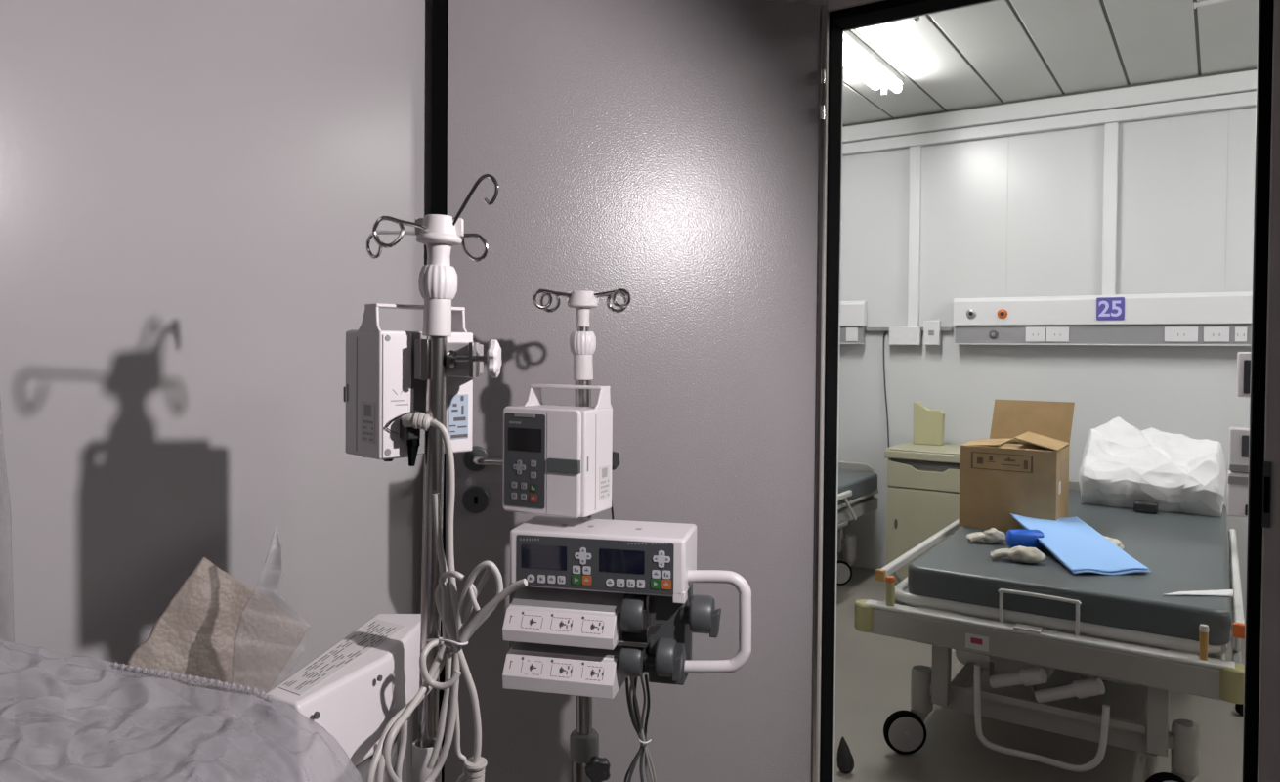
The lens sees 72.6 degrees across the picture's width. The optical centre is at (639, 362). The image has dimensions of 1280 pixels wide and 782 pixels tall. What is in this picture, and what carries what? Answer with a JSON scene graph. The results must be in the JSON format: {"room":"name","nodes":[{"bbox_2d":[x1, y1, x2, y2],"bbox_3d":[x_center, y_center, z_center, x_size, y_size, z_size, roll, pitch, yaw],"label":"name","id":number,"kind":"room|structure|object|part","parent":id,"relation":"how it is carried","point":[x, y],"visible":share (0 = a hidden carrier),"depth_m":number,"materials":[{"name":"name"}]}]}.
{"room":"hospital storage room","nodes":[
{"label":"hospital storage room","id":0,"kind":"room"},
{"bbox_2d":[0,0,431,781],"bbox_3d":[-1.373,-0.043,0.888,0.100,2.530,4.360,1,1,34],"label":"wall","id":1,"kind":"structure","parent":0,"point":[192,192],"depth_m":1.62,"materials":[{"name":"paint"}]},
{"bbox_2d":[430,0,825,781],"bbox_3d":[-0.013,0.140,2.145,0.981,2.120,0.105,0,1,-12],"label":"door","id":2,"kind":"structure","parent":1,"relation":"in","point":[664,152],"depth_m":2.16,"materials":[{"name":"paint"}]},
{"bbox_3d":[-0.391,0.228,2.074,0.060,0.060,0.009,0,1,-12],"label":"handle","id":3,"kind":"part","parent":2,"relation":"part of","materials":[{"name":"grey plastic"}]},
{"bbox_3d":[-0.330,0.231,2.060,0.137,0.025,0.063,0,1,-12],"label":"lever","id":4,"kind":"part","parent":2,"relation":"part of","materials":[{"name":"silver metal"}]},
{"bbox_2d":[768,0,808,3],"bbox_3d":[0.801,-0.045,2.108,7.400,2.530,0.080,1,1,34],"label":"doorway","id":5,"kind":"structure","parent":1,"relation":"in","point":[789,1],"depth_m":2.31,"materials":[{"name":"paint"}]},
{"bbox_2d":[808,0,1279,781],"bbox_3d":[0.890,0.134,2.043,1.044,2.177,0.114,1,1,34],"label":"door frame","id":6,"kind":"structure","parent":1,"relation":"attached to","point":[883,11],"depth_m":1.77,"materials":[{"name":"black metal"}]},
{"bbox_3d":[1.253,0.263,1.740,0.013,0.132,0.004,1,1,34],"label":"strike plate","id":7,"kind":"part","parent":6,"relation":"part of","materials":[{"name":"grey plastic"}]},
{"bbox_2d":[834,565,1244,781],"bbox_3d":[0.334,1.258,1.444,7.400,0.060,7.150,1,1,34],"label":"floor","id":8,"kind":"structure","parent":0,"point":[874,671],"depth_m":2.88,"materials":[{"name":"plastic"}]},
{"bbox_2d":[12,704,410,781],"bbox_3d":[-0.542,0.882,0.903,0.480,0.695,0.948,0,1,-7],"label":"trolley","id":9,"kind":"object","parent":8,"relation":"on","point":[76,775],"visible":0.02,"depth_m":1.14,"materials":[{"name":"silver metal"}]},
{"bbox_2d":[0,397,14,771],"bbox_3d":[-0.881,0.277,1.081,0.265,0.498,0.059,1,1,26],"label":"sheet","id":10,"kind":"object","parent":9,"relation":"on","point":[0,398],"visible":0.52,"depth_m":1.04,"materials":[{"name":"grey fabric"}]},
{"bbox_2d":[0,639,362,781],"bbox_3d":[-0.470,0.390,0.705,0.428,0.292,0.440,0,1,-6],"label":"plastic bag","id":11,"kind":"object","parent":9,"relation":"on","point":[149,737],"visible":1,"depth_m":0.81,"materials":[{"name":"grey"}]},
{"bbox_2d":[126,556,308,713],"bbox_3d":[-0.590,0.399,1.232,0.237,0.243,0.066,0,1,-32],"label":"cardboard piece","id":12,"kind":"object","parent":9,"relation":"on","point":[195,634],"visible":0.8,"depth_m":1.23,"materials":[{"name":"brown"}]},
{"bbox_2d":[231,532,307,675],"bbox_3d":[-0.498,0.352,1.152,0.086,0.254,0.090,1,1,34],"label":"scrap","id":13,"kind":"object","parent":9,"relation":"on","point":[273,533],"visible":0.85,"depth_m":1.18,"materials":[{"name":"grey"}]},
{"bbox_2d":[256,613,421,781],"bbox_3d":[-0.395,0.466,1.231,0.115,0.119,0.370,1,1,9],"label":"medical device","id":14,"kind":"object","parent":9,"relation":"on","point":[353,689],"visible":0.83,"depth_m":1.17,"materials":[{"name":"grey plastic"}]},
{"bbox_2d":[256,703,284,732],"bbox_3d":[-0.454,0.442,1.069,0.056,0.036,0.015,1,1,28],"label":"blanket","id":15,"kind":"object","parent":14,"relation":"attached to","point":[279,725],"depth_m":1.06,"materials":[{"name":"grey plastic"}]},
{"bbox_2d":[283,621,395,689],"bbox_3d":[-0.410,0.406,1.222,0.049,0.001,0.270,1,1,9],"label":"print","id":16,"kind":"object","parent":14,"relation":"on","point":[369,649],"depth_m":1.20,"materials":[{"name":"grey"}]},
{"bbox_3d":[-0.381,0.851,1.368,0.024,0.603,0.024,1,1,34],"label":"leg","id":17,"kind":"part","parent":9,"relation":"part of","materials":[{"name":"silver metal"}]},
{"bbox_2d":[365,173,498,781],"bbox_3d":[-0.296,0.481,1.254,0.568,1.490,0.540,1,1,34],"label":"stand","id":18,"kind":"object","parent":8,"relation":"on","point":[437,279],"visible":0.98,"depth_m":1.22,"materials":[{"name":"grey metal"}]},
{"bbox_2d":[342,302,501,466],"bbox_3d":[-0.304,0.030,1.255,0.223,0.226,0.162,1,1,44],"label":"pump","id":19,"kind":"object","parent":18,"relation":"attached to","point":[387,371],"visible":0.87,"depth_m":1.22,"materials":[{"name":"grey plastic"}]},
{"bbox_2d":[362,404,373,440],"bbox_3d":[-0.381,0.084,1.217,0.028,0.050,0.001,1,1,45],"label":"print","id":20,"kind":"object","parent":19,"relation":"attached to","point":[367,407],"depth_m":1.22},
{"bbox_3d":[-0.338,0.046,1.216,0.003,0.171,0.049,1,1,44],"label":"panel","id":21,"kind":"part","parent":19,"relation":"part of","materials":[{"name":"white plastic"}]},
{"bbox_3d":[-0.330,-0.064,1.270,0.064,0.039,0.146,1,1,44],"label":"carry handle","id":22,"kind":"part","parent":19,"relation":"part of","materials":[{"name":"white plastic"}]},
{"bbox_2d":[365,412,527,781],"bbox_3d":[-0.272,0.360,1.166,0.209,0.582,0.141,0,1,-27],"label":"power cable","id":23,"kind":"object","parent":19,"relation":"attached to","point":[473,767],"visible":1,"depth_m":1.18,"materials":[{"name":"grey plastic"}]},
{"bbox_2d":[449,395,468,437],"bbox_3d":[-0.268,0.080,1.287,0.001,0.062,0.032,1,1,45],"label":"print","id":24,"kind":"object","parent":19,"relation":"attached to","point":[461,397],"depth_m":1.29},
{"bbox_3d":[-0.205,-0.006,1.225,0.014,0.054,0.053,1,1,0],"label":"clamp knob","id":25,"kind":"part","parent":19,"relation":"part of","materials":[{"name":"white plastic"}]},
{"bbox_2d":[412,738,441,781],"bbox_3d":[-0.299,0.576,1.223,0.040,0.085,0.040,1,1,34],"label":"cup","id":26,"kind":"object","parent":18,"relation":"on","point":[422,748],"depth_m":1.21,"materials":[{"name":"grey plastic"}]},
{"bbox_3d":[-0.284,-0.113,1.223,0.054,0.046,0.054,1,1,34],"label":"height knob","id":27,"kind":"part","parent":18,"relation":"part of","materials":[{"name":"white plastic"}]},
{"bbox_2d":[532,288,631,781],"bbox_3d":[-0.097,0.532,1.830,0.568,1.370,0.540,1,1,34],"label":"stand","id":28,"kind":"object","parent":8,"relation":"on","point":[586,763],"visible":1,"depth_m":1.79,"materials":[{"name":"grey metal"}]},
{"bbox_2d":[502,384,619,518],"bbox_3d":[-0.149,0.170,1.744,0.180,0.250,0.190,1,1,26],"label":"pump","id":29,"kind":"object","parent":28,"relation":"attached to","point":[559,460],"visible":1,"depth_m":1.67,"materials":[{"name":"grey plastic"}]},
{"bbox_2d":[513,413,535,417],"bbox_3d":[-0.222,0.102,1.675,0.047,0.007,0.002,1,1,26],"label":"light","id":30,"kind":"object","parent":29,"relation":"on","point":[515,414],"depth_m":1.67,"materials":[{"name":"grey plastic"}]},
{"bbox_3d":[-0.189,0.189,1.669,0.173,0.205,0.012,1,1,26],"label":"door","id":31,"kind":"part","parent":29,"relation":"part of","materials":[{"name":"white plastic"}]},
{"bbox_3d":[-0.144,0.067,1.736,0.164,0.044,0.072,1,1,26],"label":"carry handle","id":32,"kind":"part","parent":29,"relation":"part of","materials":[{"name":"white plastic"}]},
{"bbox_2d":[600,467,608,497],"bbox_3d":[-0.069,0.234,1.706,0.001,0.057,0.032,1,1,25],"label":"print","id":33,"kind":"object","parent":29,"relation":"attached to","point":[604,470],"depth_m":1.71},
{"bbox_3d":[-0.057,0.200,1.783,0.016,0.040,0.040,1,1,26],"label":"clamp knob","id":34,"kind":"part","parent":29,"relation":"part of","materials":[{"name":"black plastic"}]},
{"bbox_2d":[610,498,634,682],"bbox_3d":[-0.035,0.473,1.817,0.072,0.458,0.043,1,1,17],"label":"lead","id":35,"kind":"object","parent":29,"relation":"hanging from","point":[612,507],"visible":0.16,"depth_m":1.81,"materials":[{"name":"black plastic"}]},
{"bbox_3d":[-0.118,-0.041,1.800,0.055,0.047,0.055,1,1,34],"label":"height knob","id":36,"kind":"part","parent":28,"relation":"part of","materials":[{"name":"white plastic"}]},
{"bbox_3d":[-0.092,0.823,1.785,0.051,0.052,0.073,0,1,-14],"label":"star knob","id":37,"kind":"part","parent":28,"relation":"part of","materials":[{"name":"black plastic"}]},
{"bbox_2d":[502,515,751,698],"bbox_3d":[-0.018,0.464,1.683,0.474,0.300,0.242,1,1,12],"label":"pump","id":38,"kind":"object","parent":28,"relation":"attached to","point":[604,602],"visible":1,"depth_m":1.60,"materials":[{"name":"grey plastic"}]},
{"bbox_3d":[-0.135,0.487,1.665,0.212,0.058,0.156,1,1,12],"label":"syringe rail","id":39,"kind":"part","parent":38,"relation":"part of","materials":[{"name":"white plastic"}]},
{"bbox_2d":[521,656,603,677],"bbox_3d":[-0.144,0.560,1.602,0.160,0.020,0.014,1,1,12],"label":"print","id":40,"kind":"object","parent":38,"relation":"on","point":[532,666],"depth_m":1.60,"materials":[{"name":"grey"}]},
{"bbox_2d":[521,611,603,631],"bbox_3d":[-0.143,0.475,1.600,0.160,0.020,0.014,1,1,12],"label":"print","id":41,"kind":"object","parent":38,"relation":"on","point":[531,620],"depth_m":1.60,"materials":[{"name":"grey"}]},
{"bbox_3d":[-0.136,0.574,1.667,0.212,0.062,0.156,1,1,12],"label":"syringe rail","id":42,"kind":"part","parent":38,"relation":"part of","materials":[{"name":"white plastic"}]},
{"bbox_3d":[-0.085,0.370,1.599,0.298,0.094,0.002,1,1,12],"label":"control panel","id":43,"kind":"part","parent":38,"relation":"part of","materials":[{"name":"black plastic"}]},
{"bbox_2d":[623,673,656,781],"bbox_3d":[-0.001,0.764,1.729,0.062,0.304,0.063,1,1,34],"label":"bundle","id":44,"kind":"object","parent":38,"relation":"hanging from","point":[636,719],"visible":0.98,"depth_m":1.72,"materials":[{"name":"grey plastic"}]},
{"bbox_3d":[0.069,0.551,1.584,0.018,0.047,0.034,1,1,12],"label":"finger lever","id":45,"kind":"part","parent":38,"relation":"part of","materials":[{"name":"grey plastic"}]},
{"bbox_3d":[0.136,0.472,1.580,0.018,0.046,0.033,1,1,12],"label":"finger lever","id":46,"kind":"part","parent":38,"relation":"part of","materials":[{"name":"grey plastic"}]},
{"bbox_3d":[0.133,0.478,1.599,0.145,0.196,0.023,1,1,12],"label":"carry handle","id":47,"kind":"part","parent":38,"relation":"part of","materials":[{"name":"white plastic"}]},
{"bbox_2d":[836,735,853,772],"bbox_3d":[0.607,1.157,2.572,0.050,0.105,0.053,1,1,34],"label":"scrap","id":48,"kind":"object","parent":8,"relation":"on","point":[845,761],"visible":1,"depth_m":2.56,"materials":[{"name":"black plastic"}]},
{"bbox_2d":[836,460,878,585],"bbox_3d":[0.367,0.871,4.173,1.021,0.620,2.111,1,1,34],"label":"hospital bed","id":49,"kind":"object","parent":8,"relation":"on","point":[857,481],"visible":0.08,"depth_m":4.60,"materials":[{"name":"grey paint"}]},
{"bbox_3d":[1.056,0.893,4.652,0.050,0.230,0.040,1,1,34],"label":"leg post","id":50,"kind":"part","parent":49,"relation":"part of","materials":[{"name":"white metal"}]},
{"bbox_3d":[0.637,0.649,3.697,0.024,0.028,1.450,1,1,34],"label":"rail","id":51,"kind":"part","parent":49,"relation":"part of","materials":[{"name":"grey paint"}]},
{"bbox_3d":[0.412,0.646,4.148,0.838,0.095,1.968,1,1,34],"label":"mattress","id":52,"kind":"part","parent":49,"relation":"part of","materials":[{"name":"plastic"}]},
{"bbox_3d":[0.381,0.701,4.161,0.891,0.036,1.982,1,1,34],"label":"deck frame","id":53,"kind":"part","parent":49,"relation":"part of","materials":[{"name":"grey paint"}]},
{"bbox_2d":[884,440,963,585],"bbox_3d":[1.546,0.809,4.484,0.450,0.752,0.445,1,1,34],"label":"locker","id":54,"kind":"object","parent":8,"relation":"on","point":[923,480],"visible":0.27,"depth_m":4.34,"materials":[{"name":"grey"}]},
{"bbox_3d":[1.433,0.563,4.307,0.420,0.130,0.013,1,1,34],"label":"drawer","id":55,"kind":"part","parent":54,"relation":"part of","materials":[{"name":"beige plastic"}]},
{"bbox_3d":[1.431,0.876,4.313,0.420,0.483,0.011,1,1,34],"label":"door","id":56,"kind":"part","parent":54,"relation":"part of","materials":[{"name":"beige plastic"}]},
{"bbox_2d":[913,401,944,445],"bbox_3d":[1.524,0.320,4.592,0.154,0.222,0.050,1,1,34],"label":"paper packet","id":57,"kind":"object","parent":54,"relation":"on","point":[928,424],"visible":1,"depth_m":4.57,"materials":[{"name":"beige paper"}]},
{"bbox_2d":[853,479,1244,781],"bbox_3d":[1.666,0.897,3.309,1.021,0.620,2.111,1,1,34],"label":"hospital bed","id":58,"kind":"object","parent":8,"relation":"on","point":[1008,616],"depth_m":2.52,"materials":[{"name":"grey paint"}]},
{"bbox_3d":[0.756,0.667,2.736,0.028,0.036,0.020,1,1,34],"label":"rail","id":59,"kind":"part","parent":58,"relation":"part of","materials":[{"name":"brown plastic"}]},
{"bbox_3d":[0.770,0.716,2.679,0.028,0.085,0.028,1,1,34],"label":"corner post","id":60,"kind":"part","parent":58,"relation":"part of","materials":[{"name":"beige plastic"}]},
{"bbox_3d":[1.163,0.660,3.348,0.024,0.028,1.450,1,1,34],"label":"rail","id":61,"kind":"part","parent":58,"relation":"part of","materials":[{"name":"grey paint"}]},
{"bbox_3d":[0.922,0.927,2.664,0.050,0.230,0.040,1,1,34],"label":"leg post","id":62,"kind":"part","parent":58,"relation":"part of","materials":[{"name":"grey metal"}]},
{"bbox_2d":[970,637,981,644],"bbox_3d":[0.974,0.805,2.518,0.032,0.016,0.001,1,1,34],"label":"print","id":63,"kind":"object","parent":58,"relation":"attached to","point":[973,640],"depth_m":2.52,"materials":[{"name":"red"}]},
{"bbox_2d":[966,527,1005,543],"bbox_3d":[1.202,0.597,3.026,0.129,0.052,0.074,1,1,10],"label":"glove","id":64,"kind":"object","parent":58,"relation":"on","point":[992,535],"visible":1,"depth_m":3.00,"materials":[{"name":"white rubber"}]},
{"bbox_3d":[1.076,0.949,2.663,0.016,0.035,0.215,1,1,22],"label":"crank rod","id":65,"kind":"part","parent":58,"relation":"part of","materials":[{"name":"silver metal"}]},
{"bbox_2d":[959,399,1074,531],"bbox_3d":[1.451,0.387,3.344,0.345,0.468,0.351,1,1,34],"label":"cardboard box","id":66,"kind":"object","parent":58,"relation":"on","point":[1022,468],"visible":0.92,"depth_m":3.25,"materials":[{"name":"brown cardboard"}]},
{"bbox_2d":[971,451,1032,472],"bbox_3d":[1.333,0.366,3.212,0.215,0.062,0.001,1,1,34],"label":"print","id":67,"kind":"object","parent":66,"relation":"attached to","point":[981,461],"depth_m":3.21,"materials":[{"name":"brown"}]},
{"bbox_2d":[1060,457,1066,480],"bbox_3d":[1.583,0.396,3.252,0.001,0.070,0.140,1,1,34],"label":"print","id":68,"kind":"object","parent":66,"relation":"attached to","point":[1063,460],"depth_m":3.25,"materials":[{"name":"brown"}]},
{"bbox_2d":[990,545,1045,563],"bbox_3d":[1.194,0.604,2.757,0.160,0.049,0.084,1,1,34],"label":"glove","id":69,"kind":"object","parent":58,"relation":"on","point":[1023,554],"visible":1,"depth_m":2.73,"materials":[{"name":"white rubber"}]},
{"bbox_2d":[1005,528,1044,549],"bbox_3d":[1.293,0.592,2.927,0.111,0.064,0.064,1,1,5],"label":"roll","id":70,"kind":"object","parent":58,"relation":"on","point":[1016,536],"visible":0.9,"depth_m":2.90,"materials":[{"name":"blue"}]},
{"bbox_3d":[1.097,0.757,2.460,0.070,0.020,0.044,1,1,34],"label":"latch plate","id":71,"kind":"part","parent":58,"relation":"part of","materials":[{"name":"grey paint"}]},
{"bbox_3d":[1.177,0.968,2.596,0.016,0.040,0.216,1,1,20],"label":"crank rod","id":72,"kind":"part","parent":58,"relation":"part of","materials":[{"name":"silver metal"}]},
{"bbox_3d":[1.177,1.029,2.535,0.570,0.075,0.024,1,1,34],"label":"cross panel","id":73,"kind":"part","parent":58,"relation":"part of","materials":[{"name":"grey paint"}]},
{"bbox_3d":[1.680,0.727,3.298,0.891,0.036,1.982,1,1,34],"label":"deck frame","id":74,"kind":"part","parent":58,"relation":"part of","materials":[{"name":"grey paint"}]},
{"bbox_3d":[1.711,0.672,3.285,0.838,0.095,1.968,1,1,34],"label":"mattress","id":75,"kind":"part","parent":58,"relation":"part of","materials":[{"name":"leather"}]},
{"bbox_2d":[1010,512,1151,575],"bbox_3d":[1.441,0.593,2.882,0.242,0.076,0.617,1,1,6],"label":"pad","id":76,"kind":"object","parent":58,"relation":"on","point":[1081,548],"visible":0.98,"depth_m":2.79,"materials":[{"name":"blue"}]},
{"bbox_2d":[1103,535,1124,549],"bbox_3d":[1.563,0.608,2.954,0.142,0.039,0.123,1,1,34],"label":"glove","id":77,"kind":"object","parent":58,"relation":"on","point":[1116,541],"visible":0.23,"depth_m":2.91,"materials":[{"name":"white rubber"}]},
{"bbox_2d":[1133,500,1157,513],"bbox_3d":[2.098,0.599,3.612,0.085,0.044,0.050,1,1,34],"label":"pouch","id":78,"kind":"object","parent":58,"relation":"on","point":[1141,506],"visible":1,"depth_m":3.59,"materials":[{"name":"black plastic"}]},
{"bbox_2d":[1078,416,1226,516],"bbox_3d":[2.260,0.431,3.858,0.583,0.374,0.603,1,1,34],"label":"pillow","id":79,"kind":"object","parent":58,"relation":"on","point":[1123,464],"visible":0.99,"depth_m":3.69,"materials":[{"name":"white"}]},
{"bbox_3d":[1.397,0.936,2.348,0.050,0.230,0.040,1,1,34],"label":"leg post","id":80,"kind":"part","parent":58,"relation":"part of","materials":[{"name":"grey metal"}]},
{"bbox_3d":[1.427,1.014,2.341,0.060,0.035,0.036,1,1,34],"label":"caster arm","id":81,"kind":"part","parent":58,"relation":"part of","materials":[{"name":"grey paint"}]},
{"bbox_3d":[1.547,0.635,2.396,0.230,0.004,0.047,0,1,-7],"label":"paper strip","id":82,"kind":"part","parent":58,"relation":"part of","materials":[{"name":"white paper"}]},
{"bbox_3d":[1.444,0.729,2.231,0.020,0.085,0.020,1,1,34],"label":"corner post","id":83,"kind":"part","parent":58,"relation":"part of","materials":[{"name":"brown"}]},
{"bbox_3d":[1.936,0.676,2.834,0.024,0.028,1.450,1,1,34],"label":"rail","id":84,"kind":"part","parent":58,"relation":"part of","materials":[{"name":"white metal"}]},
{"bbox_3d":[1.529,0.683,2.222,0.028,0.036,0.020,1,1,34],"label":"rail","id":85,"kind":"part","parent":58,"relation":"part of","materials":[{"name":"orange plastic"}]},
{"bbox_2d":[1235,703,1243,715],"bbox_3d":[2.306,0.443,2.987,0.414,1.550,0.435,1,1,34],"label":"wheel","id":86,"kind":"object","parent":8,"relation":"on","point":[1239,707],"visible":0.06,"depth_m":2.99,"materials":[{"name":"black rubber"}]},
{"bbox_2d":[1227,469,1248,517],"bbox_3d":[2.161,0.452,2.977,0.253,0.151,0.148,1,1,34],"label":"pump","id":87,"kind":"object","parent":86,"relation":"attached to","point":[1237,482],"visible":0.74,"depth_m":2.97,"materials":[{"name":"grey plastic"}]},
{"bbox_3d":[2.070,0.500,2.952,0.030,0.036,0.004,1,1,34],"label":"knob","id":88,"kind":"part","parent":87,"relation":"part of","materials":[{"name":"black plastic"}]},
{"bbox_2d":[1228,426,1249,471],"bbox_3d":[2.163,0.299,2.974,0.251,0.148,0.148,1,1,34],"label":"pump","id":89,"kind":"object","parent":86,"relation":"attached to","point":[1238,454],"visible":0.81,"depth_m":2.97,"materials":[{"name":"grey plastic"}]},
{"bbox_2d":[1236,351,1250,396],"bbox_3d":[2.177,0.041,2.962,0.240,0.153,0.148,1,1,34],"label":"patient monitor","id":90,"kind":"object","parent":86,"relation":"attached to","point":[1243,358],"visible":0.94,"depth_m":2.96,"materials":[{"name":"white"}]},
{"bbox_2d":[837,106,1256,623],"bbox_3d":[2.296,-0.071,4.357,7.400,2.530,0.100,1,1,34],"label":"wall","id":91,"kind":"structure","parent":0,"point":[1173,182],"depth_m":4.44,"materials":[{"name":"white paint"}]},
{"bbox_2d":[839,299,866,343],"bbox_3d":[0.771,-0.239,5.239,1.200,0.244,0.054,1,1,34],"label":"bedhead panel","id":92,"kind":"object","parent":91,"relation":"attached to","point":[853,314],"visible":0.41,"depth_m":4.92,"materials":[{"name":"white"}]},
{"bbox_3d":[0.774,-0.169,5.246,1.180,0.093,0.040,1,1,34],"label":"socket rail","id":93,"kind":"part","parent":92,"relation":"part of","materials":[{"name":"grey"}]},
{"bbox_3d":[1.201,-0.162,4.935,0.068,0.077,0.006,1,1,34],"label":"socket plate","id":94,"kind":"part","parent":92,"relation":"part of","materials":[{"name":"white plastic"}]},
{"bbox_2d":[888,326,921,344],"bbox_3d":[1.459,-0.148,4.796,0.170,0.102,0.033,1,1,34],"label":"wall socket","id":95,"kind":"object","parent":91,"relation":"attached to","point":[898,335],"visible":1,"depth_m":4.78,"materials":[{"name":"white plastic"}]},
{"bbox_2d":[894,333,899,338],"bbox_3d":[1.419,-0.149,4.804,0.030,0.028,0.001,1,1,34],"label":"socket","id":96,"kind":"object","parent":95,"relation":"attached to","point":[896,335],"depth_m":4.80,"materials":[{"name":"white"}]},
{"bbox_2d":[907,333,913,338],"bbox_3d":[1.481,-0.148,4.762,0.030,0.028,0.001,1,1,34],"label":"socket","id":97,"kind":"object","parent":95,"relation":"attached to","point":[910,335],"depth_m":4.76,"materials":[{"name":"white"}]},
{"bbox_2d":[866,326,952,331],"bbox_3d":[1.485,-0.186,4.813,0.470,0.022,0.024,1,1,34],"label":"cable trunking","id":98,"kind":"object","parent":91,"relation":"attached to","point":[943,328],"visible":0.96,"depth_m":4.87,"materials":[{"name":"grey plastic"}]},
{"bbox_2d":[882,331,889,447],"bbox_3d":[1.385,0.209,4.891,0.051,0.776,0.009,1,1,34],"label":"hanging cord","id":99,"kind":"object","parent":98,"relation":"hanging from","point":[885,331],"visible":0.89,"depth_m":4.89,"materials":[{"name":"grey plastic"}]},
{"bbox_2d":[906,145,922,326],"bbox_3d":[1.512,-0.689,4.793,0.060,0.998,0.030,1,1,34],"label":"trim","id":100,"kind":"structure","parent":91,"relation":"attached to","point":[915,189],"depth_m":4.78,"materials":[{"name":"white metal"}]},
{"bbox_2d":[923,320,940,344],"bbox_3d":[1.581,-0.162,4.714,0.084,0.132,0.033,1,1,34],"label":"wall switch","id":101,"kind":"object","parent":91,"relation":"attached to","point":[931,328],"visible":1,"depth_m":4.70,"materials":[{"name":"white plastic"}]},
{"bbox_2d":[1005,135,1009,297],"bbox_3d":[1.915,-0.746,4.541,0.003,0.868,0.002,1,1,34],"label":"trim","id":102,"kind":"structure","parent":91,"relation":"attached to","point":[1008,136],"depth_m":4.54,"materials":[{"name":"white metal"}]},
{"bbox_2d":[842,67,1256,143],"bbox_3d":[2.259,-1.280,4.265,7.400,0.086,0.070,1,1,34],"label":"trim","id":103,"kind":"structure","parent":91,"relation":"attached to","point":[1242,81],"depth_m":4.33,"materials":[{"name":"white metal"}]},
{"bbox_2d":[842,90,1256,155],"bbox_3d":[2.266,-1.203,4.277,7.400,0.061,0.045,1,1,34],"label":"trim","id":104,"kind":"structure","parent":91,"relation":"attached to","point":[1247,99],"depth_m":4.36,"materials":[{"name":"white"}]},
{"bbox_2d":[952,291,1252,345],"bbox_3d":[2.461,-0.204,4.108,1.900,0.244,0.067,1,1,34],"label":"bedhead panel","id":105,"kind":"object","parent":91,"relation":"attached to","point":[1202,319],"visible":1,"depth_m":4.22,"materials":[{"name":"white metal"}]},
{"bbox_2d":[966,308,976,318],"bbox_3d":[1.734,-0.257,4.560,0.048,0.048,0.010,1,1,34],"label":"outlet","id":106,"kind":"object","parent":105,"relation":"attached to","point":[970,313],"depth_m":4.56,"materials":[{"name":"silver plastic"}]},
{"bbox_2d":[988,330,998,338],"bbox_3d":[1.832,-0.148,4.513,0.044,0.044,0.010,1,1,34],"label":"outlet","id":107,"kind":"object","parent":105,"relation":"attached to","point":[992,333],"depth_m":4.51,"materials":[{"name":"grey plastic"}]},
{"bbox_2d":[997,308,1007,318],"bbox_3d":[1.862,-0.252,4.475,0.048,0.048,0.010,1,1,34],"label":"outlet","id":108,"kind":"object","parent":105,"relation":"attached to","point":[1002,313],"depth_m":4.47,"materials":[{"name":"orange plastic"}]},
{"bbox_3d":[2.001,-0.144,4.403,0.092,0.074,0.006,1,1,34],"label":"socket plate","id":109,"kind":"part","parent":105,"relation":"part of","materials":[{"name":"white plastic"}]},
{"bbox_3d":[2.085,-0.143,4.347,0.103,0.073,0.006,1,1,34],"label":"socket plate","id":110,"kind":"part","parent":105,"relation":"part of","materials":[{"name":"white plastic"}]},
{"bbox_3d":[2.468,-0.135,4.121,1.880,0.093,0.040,1,1,34],"label":"socket rail","id":111,"kind":"part","parent":105,"relation":"part of","materials":[{"name":"grey metal"}]},
{"bbox_3d":[2.522,-0.133,4.057,0.133,0.068,0.006,1,1,34],"label":"socket plate","id":112,"kind":"part","parent":105,"relation":"part of","materials":[{"name":"white plastic"}]},
{"bbox_3d":[2.636,-0.131,3.982,0.098,0.067,0.006,1,1,34],"label":"socket plate","id":113,"kind":"part","parent":105,"relation":"part of","materials":[{"name":"white plastic"}]},
{"bbox_3d":[2.713,-0.129,3.930,0.045,0.066,0.006,1,1,34],"label":"socket plate","id":114,"kind":"part","parent":105,"relation":"part of","materials":[{"name":"white plastic"}]},
{"bbox_2d":[1101,122,1118,295],"bbox_3d":[2.303,-0.673,4.268,0.060,0.998,0.030,1,1,34],"label":"trim","id":115,"kind":"structure","parent":91,"relation":"attached to","point":[1111,130],"depth_m":4.25,"materials":[{"name":"white metal"}]},
{"bbox_2d":[1224,109,1229,292],"bbox_3d":[2.707,-0.730,4.015,0.003,0.868,0.002,1,1,34],"label":"trim","id":116,"kind":"structure","parent":91,"relation":"attached to","point":[1228,109],"depth_m":4.01,"materials":[{"name":"white metal"}]},
{"bbox_2d":[842,0,1258,125],"bbox_3d":[1.420,-1.340,3.298,7.411,0.030,2.610,1,1,34],"label":"ceiling","id":117,"kind":"structure","parent":0,"point":[1156,39],"depth_m":3.69,"materials":[{"name":"white metal"}]},
{"bbox_2d":[843,30,903,95],"bbox_3d":[0.892,-1.301,3.679,0.120,0.070,1.100,1,1,34],"label":"ceiling lamp","id":118,"kind":"object","parent":117,"relation":"attached to","point":[859,59],"visible":0.56,"depth_m":3.79,"materials":[{"name":"white plastic"}]},
{"bbox_2d":[842,0,1201,125],"bbox_3d":[1.538,-1.331,3.219,7.150,0.008,2.610,1,1,34],"label":"trim","id":119,"kind":"structure","parent":117,"relation":"attached to","point":[1007,1],"depth_m":3.72,"materials":[{"name":"grey metal"}]},
{"bbox_2d":[1193,0,1230,8],"bbox_3d":[2.122,-1.313,3.130,0.221,0.028,0.028,1,1,39],"label":"conduit","id":120,"kind":"object","parent":117,"relation":"attached to","point":[1209,2],"visible":1,"depth_m":3.17,"materials":[{"name":"white"}]}
]}

